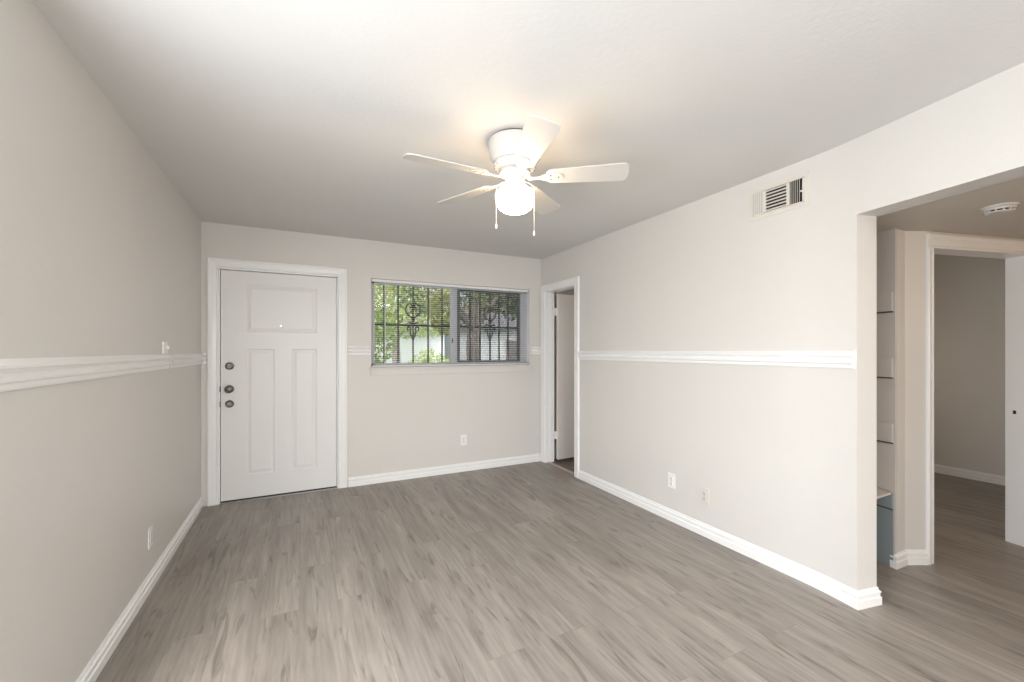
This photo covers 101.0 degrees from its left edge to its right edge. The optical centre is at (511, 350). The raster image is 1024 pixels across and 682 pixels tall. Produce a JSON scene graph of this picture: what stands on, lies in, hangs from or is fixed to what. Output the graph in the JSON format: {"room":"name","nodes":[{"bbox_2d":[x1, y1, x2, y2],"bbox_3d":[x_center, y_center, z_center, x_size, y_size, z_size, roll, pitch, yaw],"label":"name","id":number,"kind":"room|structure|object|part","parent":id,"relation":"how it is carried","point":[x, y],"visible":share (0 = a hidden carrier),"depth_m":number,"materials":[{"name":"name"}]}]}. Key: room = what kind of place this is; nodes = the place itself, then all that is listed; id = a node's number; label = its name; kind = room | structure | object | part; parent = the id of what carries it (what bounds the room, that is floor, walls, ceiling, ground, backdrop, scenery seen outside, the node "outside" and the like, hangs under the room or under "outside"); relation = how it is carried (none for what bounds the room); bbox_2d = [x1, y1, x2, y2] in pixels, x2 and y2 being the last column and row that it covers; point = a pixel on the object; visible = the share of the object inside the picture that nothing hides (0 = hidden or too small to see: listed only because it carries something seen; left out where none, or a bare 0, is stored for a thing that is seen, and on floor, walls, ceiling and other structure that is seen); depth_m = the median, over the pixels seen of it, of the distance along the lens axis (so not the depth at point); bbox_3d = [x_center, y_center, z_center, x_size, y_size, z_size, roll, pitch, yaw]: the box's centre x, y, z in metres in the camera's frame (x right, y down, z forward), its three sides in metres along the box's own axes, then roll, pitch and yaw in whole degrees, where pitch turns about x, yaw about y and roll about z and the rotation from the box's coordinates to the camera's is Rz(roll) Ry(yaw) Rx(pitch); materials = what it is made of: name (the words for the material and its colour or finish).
{"room":"empty living room","nodes":[
{"label":"empty living room","id":0,"kind":"room"},
{"bbox_2d":[0,0,200,681],"bbox_3d":[-1.170,0.118,0.512,0.120,2.440,7.106,0,0,-27],"label":"wall","id":1,"kind":"structure","parent":0,"point":[100,252],"depth_m":1.61,"materials":[{"name":"paint"}]},
{"bbox_2d":[0,354,172,391],"bbox_3d":[-1.769,0.070,1.873,0.031,0.092,1.806,0,0,-27],"label":"trim","id":2,"kind":"structure","parent":1,"relation":"attached to","point":[15,373],"depth_m":1.50,"materials":[{"name":"white wood"}]},
{"bbox_2d":[76,496,202,681],"bbox_3d":[-1.109,1.293,0.543,0.016,0.090,6.866,0,0,-27],"label":"baseboard","id":3,"kind":"structure","parent":1,"relation":"attached to","point":[92,670],"depth_m":2.11,"materials":[{"name":"white wood"}]},
{"bbox_2d":[148,524,152,549],"bbox_3d":[-2.033,1.050,2.375,0.009,0.116,0.072,0,0,-27],"label":"wall outlet","id":4,"kind":"object","parent":1,"relation":"attached to","point":[150,530],"visible":1,"depth_m":2.37,"materials":[{"name":"white plastic"}]},
{"bbox_2d":[162,342,168,353],"bbox_3d":[-2.148,-0.015,2.620,0.024,0.074,0.090,0,0,-27],"label":"light switch","id":5,"kind":"object","parent":1,"relation":"attached to","point":[165,347],"visible":1,"depth_m":2.61,"materials":[{"name":"white plastic"}]},
{"bbox_2d":[169,353,206,367],"bbox_3d":[-2.412,0.070,3.164,0.040,0.092,1.013,0,0,-27],"label":"trim","id":6,"kind":"structure","parent":1,"relation":"attached to","point":[178,360],"depth_m":3.09,"materials":[{"name":"white wood"}]},
{"bbox_2d":[201,221,573,506],"bbox_3d":[0.514,0.118,5.266,7.156,2.440,0.120,0,0,-27],"label":"wall","id":7,"kind":"structure","parent":0,"point":[395,423],"depth_m":4.41,"materials":[{"name":"paint"}]},
{"bbox_2d":[207,257,346,505],"bbox_3d":[-2.127,0.269,3.900,1.123,2.138,0.190,0,0,-27],"label":"door","id":8,"kind":"structure","parent":7,"relation":"in","point":[277,332],"depth_m":3.86,"materials":[{"name":"white paint"}]},
{"bbox_3d":[-2.461,0.339,3.668,0.068,0.068,0.075,0,0,-27],"label":"knob","id":9,"kind":"part","parent":8,"relation":"part of","materials":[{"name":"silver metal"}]},
{"bbox_2d":[347,346,370,354],"bbox_3d":[-1.507,0.001,4.167,0.218,0.092,0.031,0,0,-27],"label":"trim","id":10,"kind":"structure","parent":7,"relation":"attached to","point":[351,350],"depth_m":4.16,"materials":[{"name":"white wood"}]},
{"bbox_2d":[348,453,540,486],"bbox_3d":[-0.624,1.293,4.619,2.186,0.090,0.016,0,0,-27],"label":"baseboard","id":11,"kind":"structure","parent":7,"relation":"attached to","point":[454,468],"depth_m":4.54,"materials":[{"name":"white wood"}]},
{"bbox_2d":[375,285,516,362],"bbox_3d":[-0.685,-0.282,4.785,1.972,1.062,0.097,0,0,-27],"label":"bars","id":12,"kind":"object","parent":7,"relation":"in","point":[489,310],"visible":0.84,"depth_m":4.76,"materials":[{"name":"black metal"}]},
{"bbox_3d":[-0.699,-0.274,4.814,1.970,0.022,0.022,0,0,-27],"label":"cross rail","id":13,"kind":"part","parent":12,"relation":"part of","materials":[{"name":"black metal"}]},
{"bbox_2d":[371,279,529,366],"bbox_3d":[-0.621,-0.276,4.693,1.825,0.897,0.118,0,0,-27],"label":"window","id":14,"kind":"structure","parent":7,"relation":"in","point":[454,311],"depth_m":4.75,"materials":[{"name":"metal"}]},
{"bbox_2d":[372,279,527,366],"bbox_3d":[-0.614,-0.277,4.662,1.794,0.890,0.038,0,0,-27],"label":"window blind","id":15,"kind":"object","parent":14,"relation":"attached to","point":[373,280],"visible":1,"depth_m":4.59,"materials":[{"name":"white plastic"}]},
{"bbox_3d":[-1.308,-0.270,4.333,0.002,0.849,0.002,0,0,-27],"label":"ladder cord","id":16,"kind":"part","parent":15,"relation":"part of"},
{"bbox_3d":[-0.616,-0.708,4.666,1.794,0.028,0.028,0,0,-27],"label":"head rail","id":17,"kind":"part","parent":15,"relation":"part of","materials":[{"name":"white metal"}]},
{"bbox_3d":[-0.616,0.161,4.666,1.794,0.014,0.024,0,0,-27],"label":"rail","id":18,"kind":"part","parent":15,"relation":"part of","materials":[{"name":"white plastic"}]},
{"bbox_3d":[-0.653,-0.276,4.705,0.076,0.837,0.032,0,0,-27],"label":"meeting rail","id":19,"kind":"part","parent":14,"relation":"part of","materials":[{"name":"metal"}]},
{"bbox_3d":[-0.266,-0.276,4.921,0.808,0.837,0.022,0,0,-27],"label":"sash frame","id":20,"kind":"part","parent":14,"relation":"part of","materials":[{"name":"grey metal"}]},
{"bbox_2d":[369,364,533,375],"bbox_3d":[-0.598,0.212,4.668,1.880,0.082,0.108,0,0,-27],"label":"sill","id":21,"kind":"structure","parent":7,"relation":"attached to","point":[409,370],"depth_m":4.57,"materials":[{"name":"paint"}]},
{"bbox_2d":[460,435,466,445],"bbox_3d":[-0.536,0.993,4.667,0.072,0.116,0.009,0,0,-27],"label":"wall outlet","id":22,"kind":"object","parent":7,"relation":"attached to","point":[463,438],"visible":1,"depth_m":4.66,"materials":[{"name":"white plastic"}]},
{"bbox_2d":[531,347,540,353],"bbox_3d":[0.295,0.001,5.072,0.138,0.092,0.031,0,0,-27],"label":"trim","id":23,"kind":"structure","parent":7,"relation":"attached to","point":[534,350],"depth_m":5.07,"materials":[{"name":"white wood"}]},
{"bbox_2d":[32,0,1023,258],"bbox_3d":[2.027,-1.162,2.118,7.276,0.120,7.106,0,0,-27],"label":"ceiling","id":24,"kind":"structure","parent":0,"point":[302,116],"depth_m":1.80,"materials":[{"name":"paint"}]},
{"bbox_2d":[402,115,628,235],"bbox_3d":[-0.017,-0.851,2.194,1.084,0.501,1.122,0,0,-27],"label":"ceiling fan","id":25,"kind":"object","parent":24,"relation":"hanging from","point":[515,153],"visible":1,"depth_m":2.13,"materials":[{"name":"white plastic"}]},
{"bbox_3d":[-0.318,-0.904,2.052,0.417,0.006,0.142,0,13,-27],"label":"blade","id":26,"kind":"part","parent":25,"relation":"part of","materials":[{"name":"white wood"}]},
{"bbox_3d":[-0.265,-0.904,2.467,0.417,0.006,0.142,0,13,41],"label":"blade","id":27,"kind":"part","parent":25,"relation":"part of","materials":[{"name":"white wood"}]},
{"bbox_3d":[0.016,-0.794,2.220,0.204,0.163,0.204,0,0,-27],"label":"globe","id":28,"kind":"part","parent":25,"relation":"part of","materials":[{"name":"white glass"}]},
{"bbox_3d":[0.091,-0.904,1.854,0.142,0.006,0.417,13,-3,-11],"label":"blade","id":29,"kind":"part","parent":25,"relation":"part of","materials":[{"name":"white wood"}]},
{"bbox_3d":[0.170,-0.904,2.560,0.142,0.006,0.417,-14,-6,24],"label":"blade","id":30,"kind":"part","parent":25,"relation":"part of","materials":[{"name":"white wood"}]},
{"bbox_3d":[0.385,-0.904,2.166,0.417,0.006,0.142,0,-13,8],"label":"blade","id":31,"kind":"part","parent":25,"relation":"part of","materials":[{"name":"white wood"}]},
{"bbox_2d":[95,457,1023,681],"bbox_3d":[2.027,1.388,2.118,7.276,0.100,7.106,0,0,-27],"label":"floor","id":32,"kind":"structure","parent":0,"point":[532,571],"depth_m":2.27,"materials":[{"name":"grey laminate"}]},
{"bbox_2d":[877,228,896,565],"bbox_3d":[2.083,0.295,2.744,0.463,2.085,0.604,0,0,-15],"label":"shelf","id":33,"kind":"object","parent":32,"relation":"on","point":[886,240],"visible":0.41,"depth_m":2.63,"materials":[{"name":"white paint"}]},
{"bbox_3d":[2.286,0.062,2.845,0.012,1.619,0.511,0,0,-15],"label":"panel","id":34,"kind":"part","parent":33,"relation":"part of","materials":[{"name":"white paint"}]},
{"bbox_3d":[2.286,1.115,2.845,0.012,0.446,0.511,0,0,-15],"label":"panel","id":35,"kind":"part","parent":33,"relation":"part of","materials":[{"name":"blue paint"}]},
{"bbox_2d":[541,161,800,563],"bbox_3d":[1.071,0.118,3.814,0.120,2.440,2.976,0,0,-27],"label":"wall","id":36,"kind":"structure","parent":0,"point":[699,275],"depth_m":3.07,"materials":[{"name":"paint"}]},
{"bbox_2d":[541,276,578,477],"bbox_3d":[0.859,0.282,4.918,0.770,2.111,0.770,0,0,-27],"label":"door","id":37,"kind":"structure","parent":36,"relation":"in","point":[566,311],"depth_m":5.06,"materials":[{"name":"beige paint"}]},
{"bbox_2d":[668,472,674,488],"bbox_3d":[1.250,1.023,3.311,0.009,0.116,0.072,0,0,-27],"label":"wall outlet","id":38,"kind":"object","parent":36,"relation":"attached to","point":[671,477],"visible":1,"depth_m":3.31,"materials":[{"name":"white plastic"}]},
{"bbox_2d":[700,487,708,504],"bbox_3d":[1.386,1.049,3.040,0.009,0.116,0.072,0,0,-27],"label":"wall outlet","id":39,"kind":"object","parent":36,"relation":"attached to","point":[704,492],"visible":1,"depth_m":3.04,"materials":[{"name":"white plastic"}]},
{"bbox_2d":[578,351,853,368],"bbox_3d":[1.234,0.049,3.294,0.054,0.092,2.449,0,0,-27],"label":"trim","id":40,"kind":"structure","parent":36,"relation":"attached to","point":[827,359],"depth_m":2.78,"materials":[{"name":"white wood"}]},
{"bbox_2d":[579,470,881,609],"bbox_3d":[1.321,1.293,3.306,0.201,0.090,2.505,0,0,-27],"label":"baseboard","id":41,"kind":"structure","parent":36,"relation":"attached to","point":[870,597],"depth_m":2.69,"materials":[{"name":"white wood"}]},
{"bbox_2d":[750,171,808,221],"bbox_3d":[1.616,-0.931,2.575,0.016,0.196,0.354,0,0,-27],"label":"air vent","id":42,"kind":"object","parent":36,"relation":"in","point":[790,193],"visible":1,"depth_m":2.56,"materials":[{"name":"metal"}]},
{"bbox_2d":[801,62,1023,590],"bbox_3d":[2.114,0.118,1.325,0.165,2.440,2.459,0,0,-17],"label":"wall","id":43,"kind":"structure","parent":0,"point":[971,138],"depth_m":2.21,"materials":[{"name":"paint"}]},
{"bbox_2d":[877,176,1023,238],"bbox_3d":[3.336,-0.797,1.829,3.196,0.100,3.624,0,0,-27],"label":"ceiling","id":44,"kind":"structure","parent":0,"point":[959,213],"depth_m":2.36,"materials":[{"name":"beige paint"}]},
{"bbox_2d":[980,202,1019,215],"bbox_3d":[2.531,-0.727,2.191,0.136,0.038,0.136,0,0,-27],"label":"smoke detector","id":45,"kind":"object","parent":44,"relation":"attached to","point":[1002,208],"visible":1,"depth_m":2.16,"materials":[{"name":"white plastic"}]},
{"bbox_2d":[879,229,1023,551],"bbox_3d":[3.346,0.118,3.117,2.202,2.440,0.628,0,0,-11],"label":"wall","id":46,"kind":"structure","parent":0,"point":[911,245],"depth_m":2.64,"materials":[{"name":"paint"}]},
{"bbox_2d":[890,550,927,569],"bbox_3d":[2.465,1.293,2.622,0.255,0.090,0.044,0,0,-12],"label":"baseboard","id":47,"kind":"structure","parent":46,"relation":"attached to","point":[903,558],"depth_m":2.63,"materials":[{"name":"white wood"}]},
{"bbox_2d":[926,233,1023,564],"bbox_3d":[3.062,0.304,2.801,0.984,2.067,0.141,0,0,-13],"label":"door","id":48,"kind":"structure","parent":46,"relation":"in","point":[1012,251],"depth_m":2.88,"materials":[{"name":"white wood"}]},
{"bbox_3d":[3.474,0.428,2.917,0.002,0.060,0.032,0,0,-13],"label":"strike plate","id":49,"kind":"part","parent":48,"relation":"part of","materials":[{"name":"black metal"}]},
{"bbox_2d":[934,254,1004,475],"bbox_3d":[5.514,0.118,3.048,0.120,2.440,5.100,0,0,-27],"label":"wall","id":50,"kind":"structure","parent":0,"point":[969,292],"depth_m":4.39,"materials":[{"name":"paint"}]},
{"bbox_2d":[934,464,1004,485],"bbox_3d":[5.285,1.293,3.353,0.016,0.090,4.250,0,0,-27],"label":"baseboard","id":51,"kind":"structure","parent":50,"relation":"attached to","point":[958,472],"depth_m":4.38,"materials":[{"name":"white wood"}]},
{"label":"outside","id":52,"kind":"structure","parent":0,"visible":0},
{"bbox_3d":[4.775,1.493,19.462,54.000,0.010,6.500,0,0,-27],"label":"driveway","id":53,"kind":"object","parent":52,"visible":0},
{"bbox_2d":[392,285,516,359],"bbox_3d":[-1.483,-1.331,14.367,5.334,5.701,2.806,0,0,-27],"label":"leafy tree","id":54,"kind":"object","parent":53,"relation":"on","point":[512,310],"visible":0.09,"depth_m":14.31,"materials":[{"name":"green plant"}]},
{"bbox_2d":[461,292,512,313],"bbox_3d":[-0.151,-1.571,18.944,5.090,6.186,2.881,0,0,-27],"label":"leafy tree","id":55,"kind":"object","parent":53,"relation":"on","point":[464,293],"visible":0.02,"depth_m":18.67,"materials":[{"name":"green plant"}]},
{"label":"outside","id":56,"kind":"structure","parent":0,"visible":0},
{"bbox_3d":[-2.861,1.543,34.671,54.000,0.090,55.462,0,0,-27],"label":"lawn","id":57,"kind":"structure","parent":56,"visible":0},
{"bbox_2d":[375,284,400,362],"bbox_3d":[-3.981,-0.719,10.516,2.467,4.460,1.876,0,0,-27],"label":"leafy tree","id":58,"kind":"object","parent":57,"relation":"on","point":[377,360],"visible":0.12,"depth_m":10.76,"materials":[{"name":"green plant"}]},
{"bbox_2d":[375,314,446,362],"bbox_3d":[-7.736,-0.402,26.328,6.200,3.800,7.000,0,0,-27],"label":"house","id":59,"kind":"structure","parent":57,"relation":"on","point":[419,343],"depth_m":24.14,"materials":[{"name":"white"}]},
{"bbox_3d":[-7.498,0.473,23.068,0.900,2.050,0.040,0,0,-27],"label":"door","id":60,"kind":"part","parent":59,"relation":"part of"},
{"bbox_2d":[375,284,448,362],"bbox_3d":[-5.503,-1.871,20.763,6.335,6.791,3.306,0,0,-27],"label":"leafy tree","id":61,"kind":"object","parent":57,"relation":"on","point":[423,332],"visible":0.12,"depth_m":20.57,"materials":[{"name":"green plant"}]},
{"bbox_2d":[408,348,449,362],"bbox_3d":[-1.598,0.722,8.163,1.161,1.553,1.148,0,0,-27],"label":"bush","id":62,"kind":"object","parent":57,"relation":"on","point":[431,355],"visible":0.09,"depth_m":8.08,"materials":[{"name":"green plant"}]},
{"bbox_2d":[375,284,515,359],"bbox_3d":[-1.478,-0.489,9.155,3.516,4.000,2.139,0,0,-27],"label":"leafy tree","id":63,"kind":"object","parent":57,"relation":"on","point":[446,300],"visible":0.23,"depth_m":9.10,"materials":[{"name":"green plant"}]},
{"bbox_2d":[444,307,516,361],"bbox_3d":[-1.349,-0.802,31.213,9.400,4.600,8.200,0,0,-27],"label":"house","id":64,"kind":"structure","parent":57,"relation":"on","point":[463,331],"depth_m":27.55,"materials":[{"name":"white"}]},
{"bbox_3d":[0.052,0.423,27.978,1.000,2.150,0.040,0,0,-27],"label":"door","id":65,"kind":"part","parent":64,"relation":"part of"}
]}

